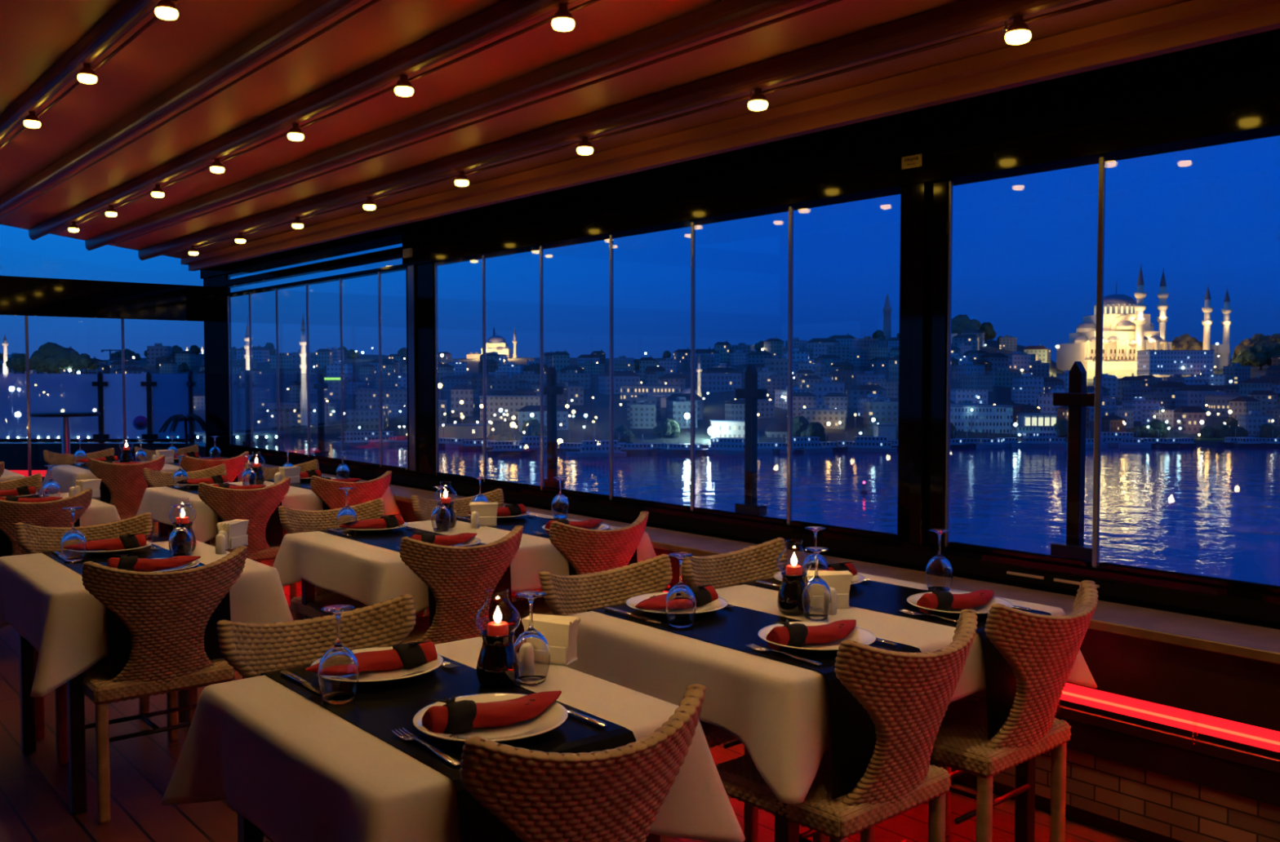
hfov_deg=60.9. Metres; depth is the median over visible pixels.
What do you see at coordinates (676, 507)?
window
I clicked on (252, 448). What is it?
window
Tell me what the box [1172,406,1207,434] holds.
apartment building
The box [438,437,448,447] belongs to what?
boat
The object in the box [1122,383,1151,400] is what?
house
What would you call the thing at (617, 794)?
wicker chair
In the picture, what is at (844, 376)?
house
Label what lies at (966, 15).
ceiling beam
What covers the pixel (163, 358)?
house
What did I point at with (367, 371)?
house
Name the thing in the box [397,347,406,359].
tree
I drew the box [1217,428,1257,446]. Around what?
boat
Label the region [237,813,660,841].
dining table
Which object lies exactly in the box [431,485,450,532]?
wine glass
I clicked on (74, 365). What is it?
tree
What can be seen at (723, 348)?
house
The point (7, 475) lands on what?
tablecloth
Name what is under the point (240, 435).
bridge
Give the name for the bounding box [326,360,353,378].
house
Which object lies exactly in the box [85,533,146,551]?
napkin
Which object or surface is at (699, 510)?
window
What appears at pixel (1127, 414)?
house
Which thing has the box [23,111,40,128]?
ceiling spotlight
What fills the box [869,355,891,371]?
house
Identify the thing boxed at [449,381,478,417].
house
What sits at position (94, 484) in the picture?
napkin holder
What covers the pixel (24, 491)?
napkin
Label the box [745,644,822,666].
fork
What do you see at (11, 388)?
street lamp
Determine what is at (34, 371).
house
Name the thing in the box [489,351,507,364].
house
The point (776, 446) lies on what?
boat
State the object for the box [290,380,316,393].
house
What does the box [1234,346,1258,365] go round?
tree
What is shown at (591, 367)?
house
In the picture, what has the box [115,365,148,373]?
house
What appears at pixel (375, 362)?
house
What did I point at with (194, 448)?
wicker chair
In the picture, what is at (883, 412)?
house
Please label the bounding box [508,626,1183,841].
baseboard
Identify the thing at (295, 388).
house
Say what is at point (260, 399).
house
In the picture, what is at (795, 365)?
house
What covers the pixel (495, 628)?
candle
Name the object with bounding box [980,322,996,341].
tree
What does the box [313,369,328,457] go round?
post
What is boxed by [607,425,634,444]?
tree
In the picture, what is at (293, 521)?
wicker chair
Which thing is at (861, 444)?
boat
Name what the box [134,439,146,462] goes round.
wine glass
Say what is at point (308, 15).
ceiling beam
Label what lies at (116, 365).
house
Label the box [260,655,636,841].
table runner
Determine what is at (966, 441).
boat
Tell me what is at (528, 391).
house
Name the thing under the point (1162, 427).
tree
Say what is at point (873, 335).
tree
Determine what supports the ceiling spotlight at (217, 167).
attached to the ceiling beam at (506, 15)
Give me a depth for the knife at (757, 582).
3.59 m
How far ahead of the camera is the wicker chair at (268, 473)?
7.47 m
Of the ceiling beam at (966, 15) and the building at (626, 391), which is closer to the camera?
the ceiling beam at (966, 15)
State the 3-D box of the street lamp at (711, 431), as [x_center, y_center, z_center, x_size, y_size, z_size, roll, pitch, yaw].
[32.427,12.219,490.930,3.750,19.188,3.750,-2,3,-40]
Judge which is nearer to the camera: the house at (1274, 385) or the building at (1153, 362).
the house at (1274, 385)
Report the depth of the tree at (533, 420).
513.33 m
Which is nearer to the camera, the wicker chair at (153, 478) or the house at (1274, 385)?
the wicker chair at (153, 478)
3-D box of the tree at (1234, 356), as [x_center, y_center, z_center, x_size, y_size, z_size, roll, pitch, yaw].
[469.182,-46.589,858.657,4.972,18.962,4.961,-1,2,-12]
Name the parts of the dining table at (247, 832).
leg, leg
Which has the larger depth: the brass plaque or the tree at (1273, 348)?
the tree at (1273, 348)
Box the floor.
[0,531,1138,841]
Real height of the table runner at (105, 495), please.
0.289 m
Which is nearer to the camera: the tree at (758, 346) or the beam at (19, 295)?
the beam at (19, 295)
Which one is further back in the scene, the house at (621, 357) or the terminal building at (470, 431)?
the house at (621, 357)
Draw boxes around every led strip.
[8,470,47,476]
[662,591,1279,752]
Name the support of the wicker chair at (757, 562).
on the floor
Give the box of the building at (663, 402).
[648,395,669,408]
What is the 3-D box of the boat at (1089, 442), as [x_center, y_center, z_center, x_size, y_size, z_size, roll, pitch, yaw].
[200.136,8.104,482.495,13.000,8.150,4.000,0,2,8]
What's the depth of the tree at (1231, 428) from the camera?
520.02 m
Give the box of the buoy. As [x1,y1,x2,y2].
[859,481,867,493]
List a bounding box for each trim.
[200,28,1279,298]
[203,274,232,446]
[274,545,1279,841]
[395,500,1279,732]
[402,248,417,471]
[405,262,439,475]
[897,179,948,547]
[967,688,1279,807]
[1006,571,1099,587]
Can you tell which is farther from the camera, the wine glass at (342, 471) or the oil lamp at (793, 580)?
the wine glass at (342, 471)
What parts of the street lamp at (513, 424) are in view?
globe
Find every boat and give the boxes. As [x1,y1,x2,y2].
[331,426,407,446]
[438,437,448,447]
[445,430,468,448]
[458,440,495,449]
[481,432,518,451]
[487,435,537,455]
[520,427,559,452]
[557,442,582,453]
[565,431,626,457]
[617,433,626,445]
[619,443,662,453]
[647,434,669,448]
[657,444,706,454]
[701,429,744,454]
[757,443,773,453]
[760,433,804,453]
[778,435,832,453]
[819,441,847,452]
[835,431,854,447]
[839,427,897,452]
[887,440,897,449]
[950,430,973,448]
[955,430,987,448]
[976,439,1004,448]
[996,431,1021,447]
[1011,424,1057,447]
[1048,429,1067,447]
[1085,439,1107,448]
[1101,431,1136,446]
[1118,430,1151,448]
[1134,429,1180,447]
[1155,429,1197,448]
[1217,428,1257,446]
[1233,437,1265,447]
[1261,429,1279,447]
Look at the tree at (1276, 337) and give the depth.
889.24 m
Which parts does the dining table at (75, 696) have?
leg, leg, leg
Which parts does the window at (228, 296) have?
rail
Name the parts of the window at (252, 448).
rail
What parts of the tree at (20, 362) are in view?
crown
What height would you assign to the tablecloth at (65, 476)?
0.258 m
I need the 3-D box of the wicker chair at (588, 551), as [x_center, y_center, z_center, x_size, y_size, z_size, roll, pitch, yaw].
[-0.279,0.823,4.683,0.518,0.867,0.565,-2,3,-42]
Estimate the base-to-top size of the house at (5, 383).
27.892 m
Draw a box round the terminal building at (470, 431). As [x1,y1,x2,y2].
[438,423,491,439]
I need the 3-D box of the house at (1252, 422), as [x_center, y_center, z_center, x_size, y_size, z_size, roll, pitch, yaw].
[300.801,7.343,532.764,12.213,24.625,9.704,0,2,7]
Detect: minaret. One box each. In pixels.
[1,333,8,377]
[243,318,252,433]
[298,313,307,425]
[512,328,517,358]
[696,354,702,398]
[1133,263,1146,375]
[1156,268,1168,340]
[1201,284,1213,350]
[1221,287,1232,364]
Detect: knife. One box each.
[51,550,62,559]
[280,670,320,694]
[327,528,351,536]
[456,516,471,520]
[566,710,607,728]
[604,607,661,623]
[755,581,780,587]
[875,638,897,646]
[1012,605,1031,611]
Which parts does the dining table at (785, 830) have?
leg, leg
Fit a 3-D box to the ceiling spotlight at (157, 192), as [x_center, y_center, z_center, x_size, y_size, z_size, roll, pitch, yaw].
[-2.791,-1.331,6.290,0.070,0.078,0.092,-2,3,-40]
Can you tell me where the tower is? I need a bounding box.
[882,294,891,339]
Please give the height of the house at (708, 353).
30.715 m
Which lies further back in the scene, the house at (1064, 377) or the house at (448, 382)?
the house at (1064, 377)
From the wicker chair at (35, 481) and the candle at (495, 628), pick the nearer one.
the candle at (495, 628)
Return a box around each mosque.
[466,331,511,359]
[680,388,697,394]
[1056,282,1173,378]
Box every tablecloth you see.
[0,469,25,482]
[0,540,293,697]
[38,457,245,501]
[59,493,120,526]
[135,476,401,542]
[160,637,745,841]
[272,512,670,615]
[561,573,1097,804]
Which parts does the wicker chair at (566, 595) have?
backrest, seat, leg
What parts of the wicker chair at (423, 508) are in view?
leg, backrest, seat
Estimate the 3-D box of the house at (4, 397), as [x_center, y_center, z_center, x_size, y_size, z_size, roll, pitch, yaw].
[-386.212,-8.312,651.807,13.018,22.081,11.159,0,2,-8]
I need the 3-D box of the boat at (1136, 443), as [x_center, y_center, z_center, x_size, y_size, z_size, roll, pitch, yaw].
[218.961,8.164,481.055,13.000,8.150,4.000,1,2,15]
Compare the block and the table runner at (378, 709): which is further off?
the block
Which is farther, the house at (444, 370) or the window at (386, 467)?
the house at (444, 370)
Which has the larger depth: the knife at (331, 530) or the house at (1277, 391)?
the house at (1277, 391)
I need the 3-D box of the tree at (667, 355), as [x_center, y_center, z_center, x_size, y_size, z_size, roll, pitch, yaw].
[24.700,-57.900,994.189,8.301,13.054,8.401,-2,3,-43]
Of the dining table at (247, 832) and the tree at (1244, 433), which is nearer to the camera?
the dining table at (247, 832)
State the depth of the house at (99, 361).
879.41 m
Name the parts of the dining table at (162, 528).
leg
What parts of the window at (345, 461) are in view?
rail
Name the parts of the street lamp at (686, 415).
globe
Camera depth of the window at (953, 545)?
4.16 m
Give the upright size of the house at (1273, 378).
26.121 m
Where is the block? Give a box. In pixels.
[872,423,897,439]
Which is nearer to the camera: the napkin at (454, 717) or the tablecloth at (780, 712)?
the napkin at (454, 717)
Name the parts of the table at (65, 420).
leg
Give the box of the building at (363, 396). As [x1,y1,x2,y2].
[355,388,407,408]
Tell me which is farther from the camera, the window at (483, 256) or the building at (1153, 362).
the building at (1153, 362)
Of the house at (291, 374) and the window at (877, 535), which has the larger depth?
the house at (291, 374)
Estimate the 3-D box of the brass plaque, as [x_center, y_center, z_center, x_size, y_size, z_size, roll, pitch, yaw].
[1.057,-1.010,4.235,0.006,0.048,0.094,-2,3,-40]
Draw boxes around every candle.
[176,516,189,524]
[252,462,260,466]
[441,497,450,503]
[487,621,508,636]
[785,564,802,575]
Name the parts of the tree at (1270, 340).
crown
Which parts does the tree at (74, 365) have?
crown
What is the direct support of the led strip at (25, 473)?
attached to the wall
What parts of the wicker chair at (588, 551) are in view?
seat, backrest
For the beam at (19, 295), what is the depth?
9.96 m
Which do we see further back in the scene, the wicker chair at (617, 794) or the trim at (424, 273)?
the trim at (424, 273)
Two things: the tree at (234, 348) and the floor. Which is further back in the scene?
the tree at (234, 348)
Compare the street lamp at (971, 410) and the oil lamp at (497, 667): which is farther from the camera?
the street lamp at (971, 410)
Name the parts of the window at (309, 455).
rail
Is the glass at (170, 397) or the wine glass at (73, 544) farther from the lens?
the glass at (170, 397)
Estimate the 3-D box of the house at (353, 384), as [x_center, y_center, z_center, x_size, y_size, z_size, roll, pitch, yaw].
[-192.540,-18.708,720.962,19.373,20.568,11.792,0,2,-1]
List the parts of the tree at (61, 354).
crown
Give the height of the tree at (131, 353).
18.029 m
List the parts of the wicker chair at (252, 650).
seat, backrest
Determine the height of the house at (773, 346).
31.251 m
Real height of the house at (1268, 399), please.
28.698 m
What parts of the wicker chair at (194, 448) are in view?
backrest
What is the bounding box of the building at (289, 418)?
[266,402,337,427]
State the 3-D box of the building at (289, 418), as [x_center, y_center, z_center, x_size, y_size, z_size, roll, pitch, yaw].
[-188.603,-0.433,608.506,33.888,19.288,16.800,0,2,0]
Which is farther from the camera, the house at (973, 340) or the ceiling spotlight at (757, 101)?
the house at (973, 340)
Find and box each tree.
[5,353,26,383]
[10,353,33,384]
[29,342,64,394]
[29,351,45,386]
[44,346,71,390]
[59,351,83,386]
[70,416,93,429]
[74,353,98,384]
[78,382,94,394]
[112,351,128,357]
[124,348,135,357]
[132,353,141,360]
[171,345,182,356]
[177,362,188,371]
[189,345,200,355]
[231,346,237,354]
[262,342,275,355]
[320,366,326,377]
[337,346,348,357]
[345,349,359,359]
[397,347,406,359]
[521,417,546,434]
[523,422,545,436]
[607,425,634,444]
[633,359,639,369]
[653,417,679,437]
[662,351,670,358]
[664,351,671,358]
[754,341,764,351]
[792,416,808,437]
[800,422,828,441]
[871,329,885,339]
[872,330,880,338]
[950,422,956,439]
[951,318,959,334]
[953,314,977,334]
[969,319,981,329]
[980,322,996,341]
[1053,417,1067,436]
[1127,426,1141,438]
[1139,424,1154,438]
[1146,419,1170,437]
[1151,429,1162,438]
[1171,333,1202,350]
[1171,342,1181,350]
[1172,337,1187,350]
[1191,337,1203,349]
[1200,426,1215,438]
[1213,423,1231,438]
[1222,417,1238,426]
[1227,424,1240,437]
[1231,350,1236,365]
[1234,338,1255,355]
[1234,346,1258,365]
[1239,333,1268,346]
[1239,426,1248,437]
[1251,344,1267,370]
[1257,423,1279,438]
[1261,335,1275,364]
[1266,342,1279,365]
[1271,333,1279,343]
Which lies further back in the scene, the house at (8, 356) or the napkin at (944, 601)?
the house at (8, 356)
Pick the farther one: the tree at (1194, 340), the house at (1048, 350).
the house at (1048, 350)
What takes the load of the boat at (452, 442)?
on the water
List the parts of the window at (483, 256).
rail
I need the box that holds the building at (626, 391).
[620,385,680,399]
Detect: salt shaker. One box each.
[68,487,75,497]
[74,485,80,494]
[151,454,157,460]
[215,533,226,554]
[217,530,227,550]
[274,473,279,484]
[471,511,479,528]
[828,587,836,615]
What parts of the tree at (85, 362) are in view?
crown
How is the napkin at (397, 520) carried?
on the dinner plate at (376, 531)
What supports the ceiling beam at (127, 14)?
attached to the ceiling
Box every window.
[24,315,102,476]
[120,318,153,447]
[226,292,250,449]
[230,239,399,274]
[248,288,277,453]
[275,284,307,457]
[306,279,341,462]
[339,275,379,467]
[377,266,407,471]
[434,254,483,482]
[481,245,540,490]
[539,234,609,500]
[608,226,690,511]
[690,221,786,524]
[786,205,897,540]
[944,179,1091,568]
[1091,155,1279,595]
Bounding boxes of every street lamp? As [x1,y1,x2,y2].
[8,386,14,417]
[15,412,20,431]
[17,388,20,408]
[459,400,463,423]
[498,408,502,433]
[510,422,515,438]
[572,410,575,429]
[684,413,689,437]
[707,426,715,435]
[970,408,973,431]
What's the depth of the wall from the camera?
12.04 m
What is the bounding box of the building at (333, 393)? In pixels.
[324,377,348,399]
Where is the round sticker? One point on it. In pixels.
(140, 423)
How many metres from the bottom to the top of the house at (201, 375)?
26.544 m
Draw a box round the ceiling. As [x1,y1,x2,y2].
[0,0,1191,258]
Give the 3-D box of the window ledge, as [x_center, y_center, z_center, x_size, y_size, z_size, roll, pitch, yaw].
[0.426,0.570,4.732,0.300,0.032,13.860,-2,3,-40]
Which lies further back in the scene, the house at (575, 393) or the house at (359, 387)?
the house at (359, 387)
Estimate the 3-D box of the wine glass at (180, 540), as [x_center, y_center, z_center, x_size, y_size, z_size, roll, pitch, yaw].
[-1.757,0.421,4.160,0.086,0.199,0.086,1,3,27]
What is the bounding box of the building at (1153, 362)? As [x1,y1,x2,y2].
[1136,350,1214,374]
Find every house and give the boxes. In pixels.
[0,357,10,364]
[0,364,25,374]
[0,374,13,394]
[0,388,10,408]
[7,352,18,357]
[13,371,42,395]
[25,369,36,374]
[31,384,77,409]
[44,373,66,386]
[50,376,72,389]
[60,368,71,377]
[65,346,75,351]
[71,370,97,389]
[74,356,106,371]
[77,362,110,373]
[107,355,135,366]
[109,359,138,373]
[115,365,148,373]
[146,343,171,365]
[155,354,175,370]
[159,360,177,373]
[173,349,195,369]
[193,391,204,410]
[197,369,204,387]
[199,364,204,371]
[231,350,234,360]
[231,358,253,368]
[231,363,242,381]
[233,357,257,368]
[236,345,269,362]
[236,382,271,402]
[238,366,262,386]
[243,387,270,412]
[270,352,292,368]
[284,368,306,381]
[288,382,301,401]
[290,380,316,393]
[291,349,315,373]
[315,346,333,368]
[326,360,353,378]
[330,347,344,362]
[345,404,389,431]
[347,377,365,394]
[355,383,373,389]
[358,363,375,381]
[370,357,399,375]
[373,373,397,387]
[382,360,398,375]
[382,400,404,418]
[388,352,401,368]
[396,372,407,388]
[402,362,406,375]
[402,404,407,425]
[438,351,451,364]
[438,361,453,383]
[438,400,447,424]
[439,373,468,391]
[448,360,466,374]
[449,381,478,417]
[468,372,495,395]
[478,357,497,373]
[479,351,500,370]
[480,387,518,395]
[488,372,500,377]
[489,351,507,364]
[491,374,519,391]
[495,370,509,377]
[498,362,523,377]
[511,371,546,383]
[511,386,537,395]
[516,405,568,431]
[518,378,531,387]
[526,357,548,366]
[526,364,548,374]
[528,382,544,395]
[539,379,568,410]
[543,351,558,367]
[552,349,569,373]
[556,370,591,388]
[556,382,584,405]
[560,364,584,373]
[561,379,581,386]
[576,361,604,374]
[577,353,599,364]
[591,349,605,364]
[598,368,640,395]
[613,355,633,363]
[613,360,635,373]
[626,394,661,420]
[629,400,657,428]
[639,355,655,378]
[644,364,665,383]
[645,371,665,385]
[657,372,690,392]
[659,358,680,373]
[665,393,703,419]
[666,396,697,428]
[672,347,690,364]
[689,347,719,367]
[695,354,715,377]
[701,365,741,392]
[711,363,736,369]
[714,340,730,361]
[724,399,744,419]
[724,399,774,418]
[729,351,749,365]
[731,342,754,352]
[742,362,764,379]
[746,349,772,364]
[757,368,777,389]
[760,373,787,395]
[763,337,784,357]
[764,355,793,376]
[774,386,813,409]
[782,346,798,351]
[782,348,809,361]
[784,337,807,347]
[786,390,817,417]
[792,359,806,376]
[794,345,813,359]
[795,368,815,386]
[797,359,825,373]
[797,373,822,394]
[800,404,846,430]
[806,336,839,358]
[812,377,844,404]
[813,364,839,382]
[816,353,840,362]
[822,360,842,367]
[823,390,847,417]
[826,342,850,361]
[827,368,852,391]
[831,333,857,350]
[831,360,853,378]
[845,382,886,408]
[849,347,870,366]
[856,371,885,384]
[857,336,879,347]
[857,393,890,417]
[862,344,888,359]
[862,397,898,430]
[866,379,898,398]
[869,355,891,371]
[878,337,886,346]
[887,337,899,352]
[888,355,898,383]
[889,347,898,358]
[950,400,987,404]
[951,333,957,343]
[951,345,960,355]
[951,353,968,364]
[951,357,959,375]
[951,361,985,382]
[952,332,979,350]
[954,343,971,355]
[960,372,993,391]
[961,328,985,346]
[963,348,989,361]
[969,357,991,375]
[978,351,1008,371]
[986,368,1022,387]
[999,336,1017,351]
[1004,351,1031,372]
[1010,384,1037,406]
[1012,373,1044,399]
[1012,403,1041,423]
[1021,352,1037,363]
[1023,344,1047,363]
[1028,360,1049,377]
[1037,388,1065,420]
[1043,375,1065,393]
[1047,349,1050,365]
[1048,385,1068,393]
[1055,370,1069,388]
[1056,405,1090,428]
[1086,386,1108,396]
[1086,391,1116,421]
[1093,373,1117,378]
[1093,375,1119,396]
[1101,405,1134,428]
[1101,413,1125,432]
[1117,373,1143,401]
[1121,396,1160,421]
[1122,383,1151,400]
[1136,373,1154,380]
[1140,406,1174,428]
[1141,392,1170,409]
[1143,377,1174,386]
[1150,379,1186,406]
[1163,374,1184,380]
[1173,377,1209,385]
[1173,382,1225,409]
[1190,371,1226,385]
[1213,383,1239,395]
[1223,363,1251,385]
[1228,393,1260,420]
[1237,410,1272,435]
[1239,375,1271,396]
[1248,388,1277,414]
[1259,372,1279,383]
[1265,365,1279,374]
[1266,406,1279,426]
[1271,355,1279,365]
[1271,381,1279,388]
[1271,385,1279,394]
[1276,393,1279,406]
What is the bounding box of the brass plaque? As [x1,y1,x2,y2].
[901,153,922,169]
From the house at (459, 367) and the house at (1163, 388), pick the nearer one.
the house at (1163, 388)
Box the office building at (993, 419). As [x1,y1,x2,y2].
[950,404,1013,433]
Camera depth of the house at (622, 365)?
834.04 m
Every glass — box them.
[42,465,60,497]
[60,506,86,562]
[74,439,86,465]
[102,373,146,439]
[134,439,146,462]
[151,373,188,439]
[167,435,177,454]
[168,504,192,557]
[173,455,187,488]
[209,435,220,458]
[241,455,256,485]
[282,450,293,466]
[317,604,359,705]
[336,451,349,479]
[337,487,356,533]
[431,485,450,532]
[471,476,488,502]
[514,591,550,684]
[551,476,568,519]
[665,552,696,628]
[800,546,831,620]
[801,526,828,582]
[924,528,952,592]
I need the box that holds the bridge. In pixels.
[0,431,284,443]
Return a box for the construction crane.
[101,349,121,359]
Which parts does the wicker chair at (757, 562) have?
backrest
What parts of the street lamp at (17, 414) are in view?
globe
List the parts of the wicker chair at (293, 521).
leg, backrest, seat, leg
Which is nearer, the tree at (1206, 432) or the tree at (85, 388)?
the tree at (1206, 432)
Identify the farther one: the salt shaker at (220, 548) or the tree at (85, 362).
the tree at (85, 362)
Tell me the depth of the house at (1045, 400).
585.96 m
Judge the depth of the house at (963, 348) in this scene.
833.83 m
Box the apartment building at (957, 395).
[950,388,989,404]
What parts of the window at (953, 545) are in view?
rail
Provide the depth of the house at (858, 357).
792.74 m
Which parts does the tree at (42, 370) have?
crown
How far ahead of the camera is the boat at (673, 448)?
445.34 m
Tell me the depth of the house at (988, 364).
714.96 m
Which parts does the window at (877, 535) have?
rail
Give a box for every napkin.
[0,486,35,497]
[0,494,62,502]
[75,455,119,462]
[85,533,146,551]
[102,460,140,464]
[106,553,200,572]
[173,452,199,458]
[186,475,227,484]
[189,456,225,460]
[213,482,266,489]
[299,469,321,478]
[305,640,437,673]
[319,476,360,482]
[338,514,404,529]
[410,531,477,546]
[422,690,561,737]
[467,503,526,516]
[544,517,602,533]
[635,584,718,610]
[765,619,856,650]
[827,562,857,576]
[916,588,993,613]
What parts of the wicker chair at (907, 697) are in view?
leg, seat, leg, backrest, leg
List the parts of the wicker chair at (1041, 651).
leg, leg, leg, seat, backrest, leg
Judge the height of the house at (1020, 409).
20.026 m
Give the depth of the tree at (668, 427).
498.51 m
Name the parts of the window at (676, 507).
rail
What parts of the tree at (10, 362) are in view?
crown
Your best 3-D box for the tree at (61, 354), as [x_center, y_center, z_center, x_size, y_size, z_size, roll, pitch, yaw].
[-341.239,-30.692,638.459,19.141,25.349,18.253,0,2,10]
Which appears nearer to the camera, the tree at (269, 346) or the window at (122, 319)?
the window at (122, 319)
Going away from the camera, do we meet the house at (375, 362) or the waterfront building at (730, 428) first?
the waterfront building at (730, 428)
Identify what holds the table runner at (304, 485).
on the tablecloth at (157, 501)
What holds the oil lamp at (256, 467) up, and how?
on the tablecloth at (157, 501)
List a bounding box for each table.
[18,634,244,815]
[30,412,100,454]
[158,521,209,545]
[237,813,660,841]
[301,579,527,640]
[774,757,1035,841]
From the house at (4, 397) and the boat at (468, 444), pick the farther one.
the house at (4, 397)
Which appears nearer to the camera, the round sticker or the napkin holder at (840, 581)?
the napkin holder at (840, 581)
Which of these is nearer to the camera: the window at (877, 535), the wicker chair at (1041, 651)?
the wicker chair at (1041, 651)
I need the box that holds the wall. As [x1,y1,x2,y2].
[0,442,205,492]
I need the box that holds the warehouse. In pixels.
[763,423,787,437]
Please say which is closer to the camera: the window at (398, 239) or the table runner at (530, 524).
the table runner at (530, 524)
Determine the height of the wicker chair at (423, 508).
0.867 m
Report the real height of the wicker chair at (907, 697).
0.867 m
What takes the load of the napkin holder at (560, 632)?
on the tablecloth at (291, 766)
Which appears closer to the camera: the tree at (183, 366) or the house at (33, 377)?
the house at (33, 377)
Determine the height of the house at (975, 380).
23.461 m
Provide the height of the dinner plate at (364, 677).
0.026 m
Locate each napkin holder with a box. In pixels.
[74,479,101,498]
[155,449,174,463]
[216,519,248,549]
[278,466,301,484]
[469,502,498,526]
[520,613,581,666]
[805,570,853,608]
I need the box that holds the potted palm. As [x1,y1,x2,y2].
[158,413,205,447]
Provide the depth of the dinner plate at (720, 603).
3.22 m
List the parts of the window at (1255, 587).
rail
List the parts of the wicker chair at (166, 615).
leg, seat, backrest, leg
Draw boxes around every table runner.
[0,493,79,557]
[40,543,231,677]
[68,463,150,504]
[150,460,238,482]
[165,484,283,546]
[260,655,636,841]
[264,480,330,510]
[315,526,512,626]
[456,515,637,575]
[586,603,921,799]
[738,577,1059,740]
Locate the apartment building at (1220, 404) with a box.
[1203,395,1240,417]
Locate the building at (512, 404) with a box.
[479,395,545,422]
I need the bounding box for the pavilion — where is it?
[1016,413,1057,426]
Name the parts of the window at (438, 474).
rail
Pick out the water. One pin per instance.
(1204, 510)
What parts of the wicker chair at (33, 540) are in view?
leg, leg, backrest, leg, leg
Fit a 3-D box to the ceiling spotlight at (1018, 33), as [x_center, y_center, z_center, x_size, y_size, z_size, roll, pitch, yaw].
[1.042,-1.089,3.026,0.070,0.078,0.092,-2,3,-40]
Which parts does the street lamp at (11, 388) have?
globe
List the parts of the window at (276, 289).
rail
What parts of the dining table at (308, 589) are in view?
leg, leg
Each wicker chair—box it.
[0,462,4,477]
[0,473,42,492]
[0,488,92,555]
[14,512,178,765]
[43,448,115,501]
[81,546,247,824]
[88,455,164,542]
[134,444,199,541]
[142,464,226,543]
[178,451,248,483]
[197,477,290,563]
[217,594,416,841]
[244,459,319,592]
[278,497,424,621]
[289,471,391,608]
[399,525,523,644]
[410,488,542,626]
[459,684,706,841]
[507,511,648,626]
[538,554,758,841]
[681,537,787,750]
[712,608,977,841]
[860,580,1098,841]
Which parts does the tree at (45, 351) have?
crown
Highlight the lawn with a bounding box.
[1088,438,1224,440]
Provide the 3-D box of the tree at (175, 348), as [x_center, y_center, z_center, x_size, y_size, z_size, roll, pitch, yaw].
[-424.895,-59.715,992.845,14.239,18.857,13.578,2,3,34]
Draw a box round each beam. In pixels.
[0,0,181,149]
[0,0,381,218]
[0,275,205,321]
[28,0,600,239]
[84,0,843,250]
[137,0,1111,260]
[180,0,1279,271]
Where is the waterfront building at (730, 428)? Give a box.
[709,419,744,437]
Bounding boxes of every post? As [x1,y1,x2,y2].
[92,371,109,443]
[140,371,157,443]
[186,371,196,443]
[241,370,254,447]
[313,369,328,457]
[543,367,564,488]
[734,364,767,515]
[1050,361,1099,561]
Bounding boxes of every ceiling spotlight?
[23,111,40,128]
[68,222,79,232]
[77,62,97,84]
[105,204,117,217]
[151,184,164,198]
[154,0,178,20]
[188,245,198,255]
[209,158,224,173]
[235,232,245,244]
[287,123,303,141]
[292,217,303,229]
[363,196,375,210]
[394,75,413,97]
[454,170,469,186]
[551,4,574,31]
[576,136,593,155]
[747,88,768,111]
[1003,15,1031,44]
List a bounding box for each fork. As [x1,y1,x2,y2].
[150,545,161,550]
[391,728,460,766]
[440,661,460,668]
[533,531,549,534]
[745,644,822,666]
[899,608,957,622]
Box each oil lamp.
[119,437,133,462]
[168,497,196,551]
[249,455,265,484]
[434,483,457,528]
[474,589,520,688]
[776,540,811,615]
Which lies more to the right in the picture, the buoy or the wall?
the buoy
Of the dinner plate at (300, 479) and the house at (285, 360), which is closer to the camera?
the dinner plate at (300, 479)
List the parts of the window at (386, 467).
rail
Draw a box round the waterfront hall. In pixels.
[1010,425,1057,437]
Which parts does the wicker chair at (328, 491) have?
leg, backrest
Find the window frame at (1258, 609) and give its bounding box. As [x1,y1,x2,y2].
[205,444,1279,630]
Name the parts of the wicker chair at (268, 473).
backrest, seat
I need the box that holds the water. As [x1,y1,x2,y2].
[198,436,1279,586]
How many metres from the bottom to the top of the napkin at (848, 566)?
0.062 m
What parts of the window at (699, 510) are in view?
rail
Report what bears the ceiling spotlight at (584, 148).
attached to the ceiling beam at (966, 15)
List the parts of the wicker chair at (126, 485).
seat, leg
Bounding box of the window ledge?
[200,457,1279,664]
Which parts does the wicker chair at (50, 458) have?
backrest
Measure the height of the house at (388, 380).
20.930 m
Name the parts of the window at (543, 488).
rail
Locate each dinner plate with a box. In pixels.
[18,492,38,497]
[85,541,151,555]
[146,558,199,572]
[184,481,228,488]
[299,475,324,481]
[310,647,443,682]
[346,522,408,533]
[413,693,568,742]
[451,537,481,546]
[467,511,529,519]
[542,523,609,530]
[626,591,728,615]
[757,622,876,652]
[773,570,864,584]
[906,591,1013,615]
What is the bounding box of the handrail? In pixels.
[0,439,192,442]
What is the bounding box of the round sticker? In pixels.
[132,416,146,430]
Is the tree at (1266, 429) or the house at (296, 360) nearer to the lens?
the tree at (1266, 429)
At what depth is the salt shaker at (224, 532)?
4.35 m
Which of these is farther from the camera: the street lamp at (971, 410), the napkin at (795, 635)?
the street lamp at (971, 410)
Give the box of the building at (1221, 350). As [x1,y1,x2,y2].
[1210,344,1229,369]

